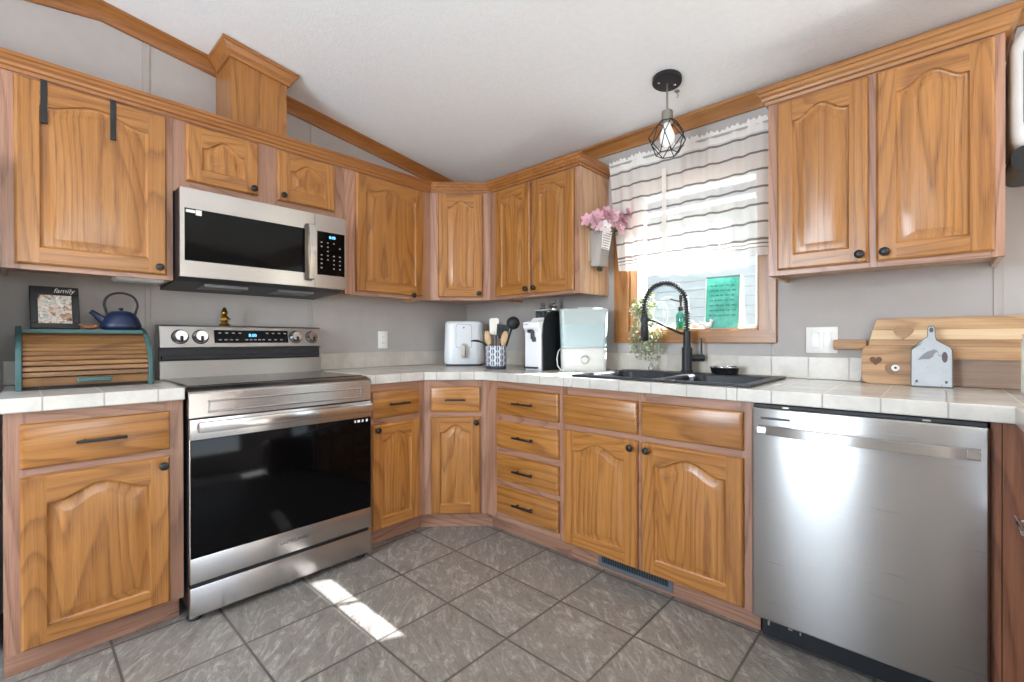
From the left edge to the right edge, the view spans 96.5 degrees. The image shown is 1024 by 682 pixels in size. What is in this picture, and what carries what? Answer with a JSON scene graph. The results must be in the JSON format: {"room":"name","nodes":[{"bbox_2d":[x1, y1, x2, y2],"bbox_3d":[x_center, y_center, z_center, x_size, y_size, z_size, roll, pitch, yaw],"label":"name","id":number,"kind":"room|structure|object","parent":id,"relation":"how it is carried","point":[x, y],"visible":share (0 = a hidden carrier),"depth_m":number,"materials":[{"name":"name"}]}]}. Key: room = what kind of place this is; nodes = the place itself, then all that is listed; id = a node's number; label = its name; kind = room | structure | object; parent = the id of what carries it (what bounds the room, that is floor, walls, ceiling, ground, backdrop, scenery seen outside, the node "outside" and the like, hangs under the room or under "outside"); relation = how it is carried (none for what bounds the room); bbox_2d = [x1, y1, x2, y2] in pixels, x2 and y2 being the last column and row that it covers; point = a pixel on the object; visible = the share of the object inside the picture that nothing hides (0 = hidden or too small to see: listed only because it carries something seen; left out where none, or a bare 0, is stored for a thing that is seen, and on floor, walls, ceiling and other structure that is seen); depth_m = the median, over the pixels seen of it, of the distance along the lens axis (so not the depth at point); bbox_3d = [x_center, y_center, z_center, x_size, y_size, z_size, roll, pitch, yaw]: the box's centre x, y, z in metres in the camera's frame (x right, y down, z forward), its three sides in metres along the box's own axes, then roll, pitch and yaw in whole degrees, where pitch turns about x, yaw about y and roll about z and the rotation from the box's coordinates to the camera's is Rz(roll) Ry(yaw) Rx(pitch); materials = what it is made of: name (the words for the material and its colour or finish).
{"room":"kitchen","nodes":[
{"label":"kitchen","id":0,"kind":"room"},
{"bbox_2d":[0,0,464,613],"bbox_3d":[-1.884,-0.217,2.066,0.120,2.600,4.590,0,0,43],"label":"wall","id":1,"kind":"structure","parent":0,"point":[347,324],"depth_m":2.21,"materials":[{"name":"grey paint"}]},
{"bbox_2d":[3,361,14,384],"bbox_3d":[-1.863,0.127,1.987,0.010,0.096,0.471,0,0,43],"label":"tile backsplash","id":2,"kind":"structure","parent":1,"relation":"attached to","point":[8,366],"depth_m":1.82,"materials":[{"name":"white tile"}]},
{"bbox_2d":[0,68,172,285],"bbox_3d":[-1.731,-0.627,1.882,0.350,0.730,0.498,0,0,43],"label":"upper cabinet","id":3,"kind":"object","parent":1,"relation":"attached to","point":[75,200],"visible":0.99,"depth_m":1.75,"materials":[{"name":"brown wood"}]},
{"bbox_2d":[40,79,47,123],"bbox_3d":[-1.721,-0.879,1.679,0.028,0.161,0.018,0,0,43],"label":"hook","id":4,"kind":"object","parent":3,"relation":"attached to","point":[43,83],"visible":1,"depth_m":1.68,"materials":[{"name":"black plastic"}]},
{"bbox_2d":[110,99,116,140],"bbox_3d":[-1.590,-0.879,1.821,0.028,0.161,0.018,0,0,43],"label":"hook","id":5,"kind":"object","parent":3,"relation":"attached to","point":[112,102],"visible":1,"depth_m":1.82,"materials":[{"name":"black metal"}]},
{"bbox_2d":[111,276,163,284],"bbox_3d":[-1.653,-0.270,2.022,0.120,0.022,0.170,0,0,43],"label":"light","id":6,"kind":"object","parent":3,"relation":"attached to","point":[114,278],"visible":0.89,"depth_m":1.99,"materials":[{"name":"white plastic"}]},
{"bbox_2d":[115,279,161,284],"bbox_3d":[-1.653,-0.261,2.022,0.090,0.004,0.150,0,0,43],"label":"diffuser","id":7,"kind":"object","parent":6,"relation":"attached to","point":[142,281],"depth_m":2.00,"materials":[{"name":"grey plastic"}]},
{"bbox_2d":[24,0,215,77],"bbox_3d":[-2.406,-1.296,1.375,0.052,0.388,2.635,0,0,43],"label":"trim","id":8,"kind":"structure","parent":1,"relation":"attached to","point":[99,10],"depth_m":2.10,"materials":[{"name":"brown wood"}]},
{"bbox_2d":[142,42,149,93],"bbox_3d":[-1.722,-1.194,2.150,0.004,0.413,0.028,0,0,43],"label":"trim","id":9,"kind":"structure","parent":1,"relation":"attached to","point":[145,47],"depth_m":2.15,"materials":[{"name":"grey paint"}]},
{"bbox_2d":[145,285,150,341],"bbox_3d":[-1.718,-0.090,2.155,0.004,0.345,0.022,0,0,43],"label":"trim","id":10,"kind":"structure","parent":1,"relation":"attached to","point":[147,287],"depth_m":2.15,"materials":[{"name":"grey paint"}]},
{"bbox_2d":[173,118,344,218],"bbox_3d":[-1.296,-0.824,2.352,0.350,0.340,0.783,0,0,43],"label":"upper cabinet","id":11,"kind":"object","parent":1,"relation":"attached to","point":[204,159],"visible":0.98,"depth_m":2.19,"materials":[{"name":"brown wood"}]},
{"bbox_2d":[160,186,345,299],"bbox_3d":[-1.272,-0.449,2.307,0.445,0.406,0.736,0,0,43],"label":"microwave","id":12,"kind":"object","parent":11,"relation":"attached to","point":[223,244],"visible":1,"depth_m":2.14,"materials":[{"name":"silver metal"}]},
{"bbox_2d":[208,33,299,135],"bbox_3d":[-1.334,-1.214,2.352,0.295,0.438,0.350,0,0,43],"label":"chase","id":13,"kind":"object","parent":11,"relation":"on","point":[251,88],"visible":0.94,"depth_m":2.27,"materials":[{"name":"brown wood"}]},
{"bbox_2d":[0,47,609,192],"bbox_3d":[-1.031,-0.997,2.219,3.354,0.060,0.881,0,0,-28],"label":"trim","id":14,"kind":"structure","parent":1,"relation":"attached to","point":[10,60],"depth_m":2.19,"materials":[{"name":"brown wood"}]},
{"bbox_2d":[309,299,311,327],"bbox_3d":[-1.198,-0.172,2.716,0.004,0.195,0.022,0,0,43],"label":"trim","id":15,"kind":"structure","parent":1,"relation":"attached to","point":[310,300],"depth_m":2.71,"materials":[{"name":"grey paint"}]},
{"bbox_2d":[310,124,311,143],"bbox_3d":[-1.196,-1.140,2.719,0.004,0.300,0.012,0,0,43],"label":"trim","id":16,"kind":"structure","parent":1,"relation":"attached to","point":[310,124],"depth_m":2.72,"materials":[{"name":"grey paint"}]},
{"bbox_2d":[287,96,453,181],"bbox_3d":[-0.842,-1.254,3.066,0.052,0.282,1.460,0,0,43],"label":"trim","id":17,"kind":"structure","parent":1,"relation":"attached to","point":[295,108],"depth_m":2.92,"materials":[{"name":"brown wood"}]},
{"bbox_2d":[325,168,429,302],"bbox_3d":[-0.829,-0.631,2.856,0.350,0.730,0.588,0,0,43],"label":"upper cabinet","id":18,"kind":"object","parent":1,"relation":"attached to","point":[388,222],"visible":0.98,"depth_m":2.73,"materials":[{"name":"brown wood"}]},
{"bbox_2d":[319,350,443,369],"bbox_3d":[-0.770,0.121,3.168,0.010,0.098,1.189,0,0,43],"label":"tile backsplash","id":19,"kind":"structure","parent":1,"relation":"attached to","point":[357,359],"depth_m":3.04,"materials":[{"name":"white tile"}]},
{"bbox_2d":[378,331,387,348],"bbox_3d":[-0.868,-0.007,3.070,0.008,0.116,0.072,0,0,43],"label":"outlet","id":20,"kind":"object","parent":1,"relation":"attached to","point":[382,335],"visible":1,"depth_m":3.07,"materials":[{"name":"white plastic"}]},
{"bbox_2d":[0,526,883,681],"bbox_3d":[0.045,1.108,0.286,5.370,0.050,4.590,0,0,43],"label":"floor","id":21,"kind":"structure","parent":0,"point":[443,603],"depth_m":1.67,"materials":[{"name":"tile"}]},
{"bbox_2d":[3,400,183,678],"bbox_3d":[-1.620,0.654,1.770,0.658,0.860,0.462,0,0,43],"label":"base cabinet","id":22,"kind":"object","parent":21,"relation":"on","point":[93,536],"visible":0.98,"depth_m":1.55,"materials":[{"name":"brown wood"}]},
{"bbox_2d":[0,379,184,414],"bbox_3d":[-1.632,0.200,1.774,0.643,0.046,0.471,0,0,43],"label":"countertop","id":23,"kind":"structure","parent":22,"relation":"on","point":[11,401],"depth_m":1.57,"materials":[{"name":"tile"}]},
{"bbox_2d":[15,326,153,391],"bbox_3d":[-1.717,0.058,1.840,0.343,0.235,0.384,0,0,43],"label":"bread box","id":24,"kind":"object","parent":23,"relation":"on","point":[44,358],"visible":0.98,"depth_m":1.75,"materials":[{"name":"brown wood"}]},
{"bbox_2d":[29,285,79,328],"bbox_3d":[-1.817,-0.130,1.814,0.081,0.170,0.140,0,0,39],"label":"framed photo","id":25,"kind":"object","parent":24,"relation":"on","point":[49,307],"visible":0.98,"depth_m":1.80,"materials":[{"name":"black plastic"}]},
{"bbox_2d":[78,324,98,328],"bbox_3d":[-1.716,-0.059,1.850,0.032,0.023,0.064,0,0,43],"label":"trinket","id":26,"kind":"object","parent":24,"relation":"on","point":[94,326],"visible":0.91,"depth_m":1.84,"materials":[{"name":"brown wood"}]},
{"bbox_2d":[89,292,141,329],"bbox_3d":[-1.680,-0.128,1.954,0.152,0.163,0.138,0,0,-8],"label":"teapot","id":27,"kind":"object","parent":24,"relation":"on","point":[114,320],"visible":0.98,"depth_m":1.92,"materials":[{"name":"blue metal"}]},
{"bbox_2d":[155,325,372,621],"bbox_3d":[-1.175,0.502,2.200,0.698,1.158,0.760,0,0,43],"label":"range","id":28,"kind":"object","parent":21,"relation":"on","point":[277,445],"visible":0.99,"depth_m":1.99,"materials":[{"name":"metal"}]},
{"bbox_2d":[219,307,230,325],"bbox_3d":[-1.462,-0.123,2.323,0.052,0.094,0.054,0,0,43],"label":"figurine","id":29,"kind":"object","parent":28,"relation":"on","point":[224,319],"visible":1,"depth_m":2.31,"materials":[{"name":"gold metal"}]},
{"bbox_2d":[159,371,362,387],"bbox_3d":[-1.186,0.185,2.209,0.510,0.024,0.760,0,0,43],"label":"cooktop","id":30,"kind":"object","parent":28,"relation":"in","point":[231,378],"depth_m":2.15,"materials":[{"name":"glass"}]},
{"bbox_2d":[368,380,423,544],"bbox_3d":[-0.799,0.650,2.658,0.658,0.860,0.400,0,0,43],"label":"base cabinet","id":31,"kind":"object","parent":21,"relation":"on","point":[397,415],"visible":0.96,"depth_m":2.43,"materials":[{"name":"brown wood"}]},
{"bbox_2d":[421,380,491,526],"bbox_3d":[-0.337,0.648,3.011,0.856,0.860,0.854,0,0,43],"label":"base cabinet","id":32,"kind":"object","parent":21,"relation":"on","point":[455,461],"visible":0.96,"depth_m":2.57,"materials":[{"name":"brown wood"}]},
{"bbox_2d":[486,380,571,555],"bbox_3d":[0.228,0.648,2.623,0.564,0.860,0.658,0,0,43],"label":"base cabinet","id":33,"kind":"object","parent":21,"relation":"on","point":[524,421],"visible":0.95,"depth_m":2.37,"materials":[{"name":"brown wood"}]},
{"bbox_2d":[563,387,761,629],"bbox_3d":[0.751,0.648,2.142,0.856,0.860,0.652,0,0,43],"label":"base cabinet","id":34,"kind":"object","parent":21,"relation":"on","point":[660,486],"visible":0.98,"depth_m":1.86,"materials":[{"name":"brown wood"}]},
{"bbox_2d":[598,555,672,592],"bbox_3d":[0.546,1.023,2.053,0.365,0.086,0.004,0,0,43],"label":"floor register","id":35,"kind":"object","parent":34,"relation":"attached to","point":[637,574],"visible":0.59,"depth_m":2.04,"materials":[{"name":"black metal"}]},
{"bbox_2d":[603,557,667,586],"bbox_3d":[0.546,1.019,2.053,0.317,0.056,0.002,0,0,43],"label":"grille","id":36,"kind":"object","parent":35,"relation":"attached to","point":[637,574],"depth_m":2.04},
{"bbox_2d":[752,403,989,681],"bbox_3d":[1.254,0.646,1.626,0.585,0.854,0.648,0,0,43],"label":"dishwasher","id":37,"kind":"object","parent":21,"relation":"on","point":[871,531],"visible":0.96,"depth_m":1.39,"materials":[{"name":"silver metal"}]},
{"bbox_2d":[987,422,1023,681],"bbox_3d":[1.553,0.649,1.027,0.660,0.860,1.110,0,0,43],"label":"base cabinet","id":38,"kind":"object","parent":21,"relation":"on","point":[1006,440],"visible":0.79,"depth_m":1.23,"materials":[{"name":"red wood"}]},
{"bbox_2d":[321,363,1023,431],"bbox_3d":[0.516,0.195,1.986,3.508,0.046,1.205,0,0,43],"label":"countertop","id":39,"kind":"structure","parent":38,"relation":"on","point":[994,405],"depth_m":1.62,"materials":[{"name":"tile"}]},
{"bbox_2d":[444,321,483,365],"bbox_3d":[-0.334,0.017,3.226,0.276,0.307,0.326,0,0,-3],"label":"air fryer","id":40,"kind":"object","parent":39,"relation":"on","point":[459,350],"visible":1,"depth_m":3.12,"materials":[{"name":"white plastic"}]},
{"bbox_2d":[486,346,506,368],"bbox_3d":[-0.098,0.100,2.826,0.129,0.142,0.129,0,0,43],"label":"utensil crock","id":41,"kind":"object","parent":39,"relation":"on","point":[496,356],"visible":0.98,"depth_m":2.77,"materials":[{"name":"white ceramic"}]},
{"bbox_2d":[471,340,487,345],"bbox_3d":[-0.158,0.067,2.809,0.190,0.151,0.034,0,0,-2],"label":"black spoonula","id":42,"kind":"object","parent":41,"relation":"in","point":[483,343],"visible":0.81,"depth_m":2.80,"materials":[{"name":"plastic"}]},
{"bbox_2d":[484,331,490,345],"bbox_3d":[-0.145,0.039,2.808,0.052,0.205,0.016,0,0,-4],"label":"wooden spoon","id":43,"kind":"object","parent":41,"relation":"in","point":[487,337],"visible":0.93,"depth_m":2.80,"materials":[{"name":"brown wood"}]},
{"bbox_2d":[489,318,498,345],"bbox_3d":[-0.111,-0.002,2.862,0.062,0.285,0.025,0,0,0],"label":"spatula","id":44,"kind":"object","parent":41,"relation":"in","point":[493,322],"visible":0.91,"depth_m":2.86,"materials":[{"name":"white plastic"}]},
{"bbox_2d":[497,324,508,345],"bbox_3d":[-0.055,0.017,2.849,0.084,0.249,0.017,0,0,-1],"label":"black turner","id":45,"kind":"object","parent":41,"relation":"in","point":[501,328],"visible":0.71,"depth_m":2.85,"materials":[{"name":"plastic"}]},
{"bbox_2d":[500,331,507,345],"bbox_3d":[-0.056,0.040,2.797,0.062,0.203,0.016,0,0,4],"label":"wooden spoon","id":46,"kind":"object","parent":41,"relation":"in","point":[504,336],"visible":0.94,"depth_m":2.79,"materials":[{"name":"brown wood"}]},
{"bbox_2d":[506,316,519,345],"bbox_3d":[-0.012,-0.006,2.847,0.123,0.296,0.034,0,0,0],"label":"ladle","id":47,"kind":"object","parent":41,"relation":"in","point":[513,323],"visible":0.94,"depth_m":2.84,"materials":[{"name":"plastic"}]},
{"bbox_2d":[507,316,519,329],"bbox_3d":[0.008,-0.113,2.846,0.084,0.084,0.032,17,-3,1],"label":"bowl","id":48,"kind":"object","parent":47,"relation":"on","point":[513,323],"depth_m":2.84,"materials":[{"name":"black plastic"}]},
{"bbox_2d":[523,309,560,370],"bbox_3d":[0.184,-0.008,2.711,0.124,0.358,0.235,0,0,43],"label":"coffee machine","id":49,"kind":"object","parent":39,"relation":"on","point":[542,335],"visible":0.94,"depth_m":2.65,"materials":[{"name":"white plastic"}]},
{"bbox_2d":[539,303,546,317],"bbox_3d":[0.202,-0.040,2.976,0.054,0.420,0.054,0,0,43],"label":"pepper mill","id":50,"kind":"object","parent":39,"relation":"on","point":[541,304],"visible":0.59,"depth_m":2.96,"materials":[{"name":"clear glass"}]},
{"bbox_2d":[550,300,557,309],"bbox_3d":[0.268,-0.045,2.915,0.054,0.430,0.054,0,0,43],"label":"pepper mill","id":51,"kind":"object","parent":39,"relation":"on","point":[553,302],"visible":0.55,"depth_m":2.90,"materials":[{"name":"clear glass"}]},
{"bbox_2d":[556,307,607,370],"bbox_3d":[0.399,-0.012,2.625,0.288,0.364,0.180,0,0,5],"label":"humidifier","id":52,"kind":"object","parent":39,"relation":"on","point":[583,330],"visible":1,"depth_m":2.56,"materials":[{"name":"grey"}]},
{"bbox_2d":[640,281,704,372],"bbox_3d":[0.819,-0.075,2.336,0.318,0.468,0.060,0,0,8],"label":"faucet","id":53,"kind":"object","parent":39,"relation":"on","point":[688,357],"visible":1,"depth_m":2.32,"materials":[{"name":"black metal"}]},
{"bbox_2d":[572,369,785,387],"bbox_3d":[0.762,0.260,2.131,0.796,0.201,0.538,0,0,43],"label":"sink","id":54,"kind":"object","parent":39,"relation":"in","point":[736,380],"visible":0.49,"depth_m":2.12,"materials":[{"name":"black"}]},
{"bbox_2d":[648,363,653,369],"bbox_3d":[0.754,0.137,2.473,0.034,0.042,0.034,0,0,43],"label":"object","id":55,"kind":"object","parent":54,"relation":"on","point":[651,366],"visible":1,"depth_m":2.46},
{"bbox_2d":[587,370,767,383],"bbox_3d":[0.742,0.261,2.109,0.724,0.200,0.406,0,0,43],"label":"basin","id":56,"kind":"object","parent":54,"relation":"in","point":[718,378],"depth_m":2.19,"materials":[{"name":"black"}]},
{"bbox_2d":[709,366,739,374],"bbox_3d":[1.023,0.140,2.197,0.136,0.037,0.136,0,0,8],"label":"dish","id":57,"kind":"object","parent":54,"relation":"on","point":[724,370],"visible":1,"depth_m":2.15,"materials":[{"name":"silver metal"}]},
{"bbox_2d":[861,345,914,384],"bbox_3d":[1.501,0.094,1.792,0.205,0.154,0.044,0,0,43],"label":"cutting board","id":58,"kind":"object","parent":39,"relation":"on","point":[881,364],"visible":0.73,"depth_m":1.80,"materials":[{"name":"brown wood"}]},
{"bbox_2d":[833,315,1023,389],"bbox_3d":[1.647,0.039,1.726,0.715,0.262,0.049,0,0,43],"label":"cutting board","id":59,"kind":"object","parent":39,"relation":"on","point":[986,349],"visible":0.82,"depth_m":1.68,"materials":[{"name":"brown wood"}]},
{"bbox_2d":[910,326,952,388],"bbox_3d":[1.552,0.057,1.690,0.116,0.229,0.065,0,0,43],"label":"serving board","id":60,"kind":"object","parent":39,"relation":"on","point":[931,360],"visible":1,"depth_m":1.68,"materials":[{"name":"paint"}]},
{"bbox_2d":[1021,333,1023,393],"bbox_3d":[1.697,0.070,1.416,0.160,0.200,0.160,0,0,43],"label":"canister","id":61,"kind":"object","parent":39,"relation":"on","point":[1022,341],"visible":1,"depth_m":1.46,"materials":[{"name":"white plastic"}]},
{"bbox_2d":[103,0,1017,181],"bbox_3d":[0.084,-1.407,0.239,5.490,0.500,4.590,0,0,43],"label":"ceiling","id":62,"kind":"structure","parent":0,"point":[464,90],"depth_m":2.08,"materials":[{"name":"white paint"}]},
{"bbox_2d":[648,69,685,158],"bbox_3d":[0.730,-1.059,2.147,0.180,0.366,0.176,0,0,43],"label":"pendant lamp","id":63,"kind":"object","parent":62,"relation":"hanging from","point":[666,80],"visible":1,"depth_m":2.13,"materials":[{"name":"black metal"}]},
{"bbox_2d":[661,109,672,124],"bbox_3d":[0.730,-1.053,2.147,0.052,0.061,0.052,0,0,43],"label":"socket","id":64,"kind":"object","parent":63,"relation":"attached to","point":[666,115],"depth_m":2.13,"materials":[{"name":"silver metal"}]},
{"bbox_2d":[467,26,1023,380],"bbox_3d":[1.605,-0.059,1.883,5.250,2.270,0.120,0,0,43],"label":"wall","id":65,"kind":"structure","parent":0,"point":[852,303],"depth_m":1.96,"materials":[{"name":"grey paint"}]},
{"bbox_2d":[421,193,503,304],"bbox_3d":[-0.348,-0.632,3.207,0.576,0.730,0.576,0,0,43],"label":"upper cabinet","id":66,"kind":"object","parent":65,"relation":"attached to","point":[459,222],"visible":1,"depth_m":2.98,"materials":[{"name":"brown wood"}]},
{"bbox_2d":[465,305,466,320],"bbox_3d":[-0.362,-0.103,3.613,0.012,0.360,0.012,0,0,43],"label":"trim","id":67,"kind":"structure","parent":65,"relation":"attached to","point":[465,305],"depth_m":3.61,"materials":[{"name":"grey paint"}]},
{"bbox_2d":[490,165,608,302],"bbox_3d":[0.202,-0.633,2.855,0.706,0.730,0.350,0,0,43],"label":"upper cabinet","id":68,"kind":"object","parent":65,"relation":"attached to","point":[539,241],"visible":1,"depth_m":2.69,"materials":[{"name":"brown wood"}]},
{"bbox_2d":[588,229,611,271],"bbox_3d":[0.506,-0.516,2.603,0.082,0.235,0.137,0,0,43],"label":"pocket","id":69,"kind":"object","parent":68,"relation":"attached to","point":[598,244],"visible":0.98,"depth_m":2.58,"materials":[{"name":"white metal"}]},
{"bbox_2d":[581,213,595,234],"bbox_3d":[0.425,-0.645,2.535,0.073,0.118,0.117,0,0,20],"label":"flower","id":70,"kind":"object","parent":69,"relation":"in","point":[587,219],"visible":0.98,"depth_m":2.50,"materials":[{"name":"pink plant"}]},
{"bbox_2d":[590,219,602,229],"bbox_3d":[0.480,-0.636,2.541,0.088,0.099,0.062,0,0,-42],"label":"flower","id":71,"kind":"object","parent":69,"relation":"in","point":[599,222],"visible":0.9,"depth_m":2.53,"materials":[{"name":"pink plant"}]},
{"bbox_2d":[592,208,603,220],"bbox_3d":[0.487,-0.660,2.533,0.068,0.147,0.096,0,0,38],"label":"flower","id":72,"kind":"object","parent":69,"relation":"in","point":[597,214],"visible":0.91,"depth_m":2.52,"materials":[{"name":"pink plant"}]},
{"bbox_2d":[592,215,617,235],"bbox_3d":[0.532,-0.653,2.587,0.085,0.104,0.301,0,0,43],"label":"bouquet leaves","id":73,"kind":"object","parent":69,"relation":"in","point":[592,215],"visible":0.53,"depth_m":2.53,"materials":[{"name":"plant"}]},
{"bbox_2d":[599,220,611,232],"bbox_3d":[0.502,-0.630,2.542,0.062,0.087,0.097,0,0,-37],"label":"flower","id":74,"kind":"object","parent":69,"relation":"in","point":[605,227],"visible":0.95,"depth_m":2.53,"materials":[{"name":"white plant"}]},
{"bbox_2d":[601,206,611,215],"bbox_3d":[0.538,-0.678,2.581,0.072,0.182,0.048,0,0,11],"label":"flower","id":75,"kind":"object","parent":69,"relation":"in","point":[605,209],"visible":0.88,"depth_m":2.58,"materials":[{"name":"pink plant"}]},
{"bbox_2d":[602,213,610,220],"bbox_3d":[0.521,-0.662,2.569,0.064,0.150,0.055,0,0,26],"label":"flower","id":76,"kind":"object","parent":69,"relation":"in","point":[607,217],"visible":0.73,"depth_m":2.57,"materials":[{"name":"pink plant"}]},
{"bbox_2d":[609,216,618,227],"bbox_3d":[0.554,-0.646,2.572,0.107,0.118,0.056,0,0,17],"label":"flower","id":77,"kind":"object","parent":69,"relation":"in","point":[612,221],"visible":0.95,"depth_m":2.57,"materials":[{"name":"pink plant"}]},
{"bbox_2d":[610,208,619,218],"bbox_3d":[0.559,-0.670,2.575,0.111,0.165,0.058,0,0,13],"label":"flower","id":78,"kind":"object","parent":69,"relation":"in","point":[614,213],"visible":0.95,"depth_m":2.57,"materials":[{"name":"pink plant"}]},
{"bbox_2d":[610,219,625,232],"bbox_3d":[0.577,-0.640,2.580,0.133,0.106,0.060,0,0,9],"label":"flower","id":79,"kind":"object","parent":69,"relation":"in","point":[619,220],"visible":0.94,"depth_m":2.58,"materials":[{"name":"pink plant"}]},
{"bbox_2d":[611,223,625,234],"bbox_3d":[0.573,-0.627,2.572,0.135,0.081,0.062,0,0,15],"label":"flower","id":80,"kind":"object","parent":69,"relation":"in","point":[620,228],"visible":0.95,"depth_m":2.56,"materials":[{"name":"pink plant"}]},
{"bbox_2d":[611,212,626,229],"bbox_3d":[0.588,-0.660,2.587,0.141,0.146,0.064,0,0,5],"label":"flower","id":81,"kind":"object","parent":69,"relation":"in","point":[621,215],"visible":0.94,"depth_m":2.59,"materials":[{"name":"pink plant"}]},
{"bbox_2d":[610,208,631,231],"bbox_3d":[0.608,-0.673,2.594,0.166,0.172,0.069,0,0,2],"label":"flower","id":82,"kind":"object","parent":69,"relation":"in","point":[627,209],"visible":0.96,"depth_m":2.60,"materials":[{"name":"pink plant"}]},
{"bbox_2d":[484,350,861,380],"bbox_3d":[0.812,0.120,2.523,3.184,0.098,0.010,0,0,43],"label":"tile backsplash","id":83,"kind":"structure","parent":65,"relation":"attached to","point":[827,368],"depth_m":2.19,"materials":[{"name":"white tile"}]},
{"bbox_2d":[608,115,768,273],"bbox_3d":[0.901,-0.710,2.402,0.914,0.703,0.067,0,0,43],"label":"curtain","id":84,"kind":"object","parent":65,"relation":"hanging from","point":[697,208],"visible":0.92,"depth_m":2.34,"materials":[{"name":"white fabric"}]},
{"bbox_2d":[614,232,776,342],"bbox_3d":[0.961,-0.476,2.461,0.855,0.974,0.134,0,0,43],"label":"window","id":85,"kind":"structure","parent":65,"relation":"in","point":[629,286],"depth_m":2.35,"materials":[{"name":"brown wood"}]},
{"bbox_2d":[628,293,663,363],"bbox_3d":[0.754,-0.074,2.582,0.254,0.396,0.138,0,0,43],"label":"trailing plant","id":86,"kind":"object","parent":85,"relation":"on","point":[638,313],"visible":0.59,"depth_m":2.55,"materials":[{"name":"green plant"}]},
{"bbox_2d":[653,301,667,329],"bbox_3d":[0.832,-0.142,2.562,0.088,0.159,0.024,0,0,43],"label":"ornament","id":87,"kind":"object","parent":85,"relation":"on","point":[662,327],"visible":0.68,"depth_m":2.55,"materials":[{"name":"white"}]},
{"bbox_2d":[670,295,684,328],"bbox_3d":[0.906,-0.156,2.488,0.081,0.186,0.054,0,0,43],"label":"soap bottle","id":88,"kind":"object","parent":85,"relation":"on","point":[680,318],"visible":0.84,"depth_m":2.46,"materials":[{"name":"teal glass"}]},
{"bbox_2d":[689,321,700,328],"bbox_3d":[0.970,-0.086,2.409,0.066,0.041,0.022,0,0,23],"label":"bird ornament","id":89,"kind":"object","parent":85,"relation":"on","point":[695,326],"visible":0.98,"depth_m":2.40,"materials":[{"name":"white ceramic"}]},
{"bbox_2d":[699,319,714,327],"bbox_3d":[1.010,-0.091,2.367,0.080,0.049,0.026,0,0,23],"label":"bird ornament","id":90,"kind":"object","parent":85,"relation":"on","point":[709,324],"visible":1,"depth_m":2.36,"materials":[{"name":"white ceramic"}]},
{"bbox_2d":[704,274,740,328],"bbox_3d":[1.084,-0.199,2.353,0.168,0.274,0.046,0,0,39],"label":"plaque","id":91,"kind":"object","parent":85,"relation":"on","point":[723,293],"visible":1,"depth_m":2.34,"materials":[{"name":"teal paper"}]},
{"bbox_2d":[487,0,1023,181],"bbox_3d":[1.544,-1.147,1.817,5.250,0.070,0.052,0,0,43],"label":"trim","id":92,"kind":"structure","parent":65,"relation":"attached to","point":[750,101],"depth_m":2.33,"materials":[{"name":"brown wood"}]},
{"bbox_2d":[806,327,837,352],"bbox_3d":[1.366,-0.004,2.015,0.118,0.116,0.010,0,0,43],"label":"light switch","id":93,"kind":"object","parent":65,"relation":"attached to","point":[818,339],"visible":0.98,"depth_m":2.02,"materials":[{"name":"white plastic"}]},
{"bbox_2d":[768,32,1004,282],"bbox_3d":[1.391,-0.633,1.755,0.667,0.730,0.350,0,0,43],"label":"upper cabinet","id":94,"kind":"object","parent":65,"relation":"attached to","point":[902,166],"visible":1,"depth_m":1.60,"materials":[{"name":"brown wood"}]},
{"bbox_2d":[757,2,1022,108],"bbox_3d":[1.395,-1.001,1.759,0.735,0.060,0.337,0,0,43],"label":"trim","id":95,"kind":"structure","parent":94,"relation":"attached to","point":[1006,19],"depth_m":1.58,"materials":[{"name":"brown wood"}]},
{"bbox_2d":[993,262,1003,315],"bbox_3d":[1.761,-0.103,1.654,0.026,0.360,0.004,0,0,43],"label":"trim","id":96,"kind":"structure","parent":65,"relation":"attached to","point":[998,271],"depth_m":1.65,"materials":[{"name":"grey paint"}]},
{"bbox_2d":[1005,31,1023,186],"bbox_3d":[1.807,-0.768,1.424,0.360,0.450,0.256,0,0,43],"label":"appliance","id":97,"kind":"object","parent":65,"relation":"attached to","point":[1014,70],"visible":0.94,"depth_m":1.46,"materials":[{"name":"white plastic"}]},
{"bbox_2d":[1005,146,1023,186],"bbox_3d":[1.807,-0.580,1.424,0.360,0.075,0.235,0,0,43],"label":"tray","id":98,"kind":"object","parent":97,"relation":"on","point":[1014,171],"depth_m":1.49,"materials":[{"name":"brown wood"}]},
{"label":"outside","id":99,"kind":"structure","parent":0,"visible":0},
{"bbox_2d":[647,255,755,326],"bbox_3d":[1.709,-0.314,6.596,13.000,2.760,0.218,0,0,43],"label":"wall","id":100,"kind":"structure","parent":99,"point":[693,282],"depth_m":5.84,"materials":[{"name":"grey"}]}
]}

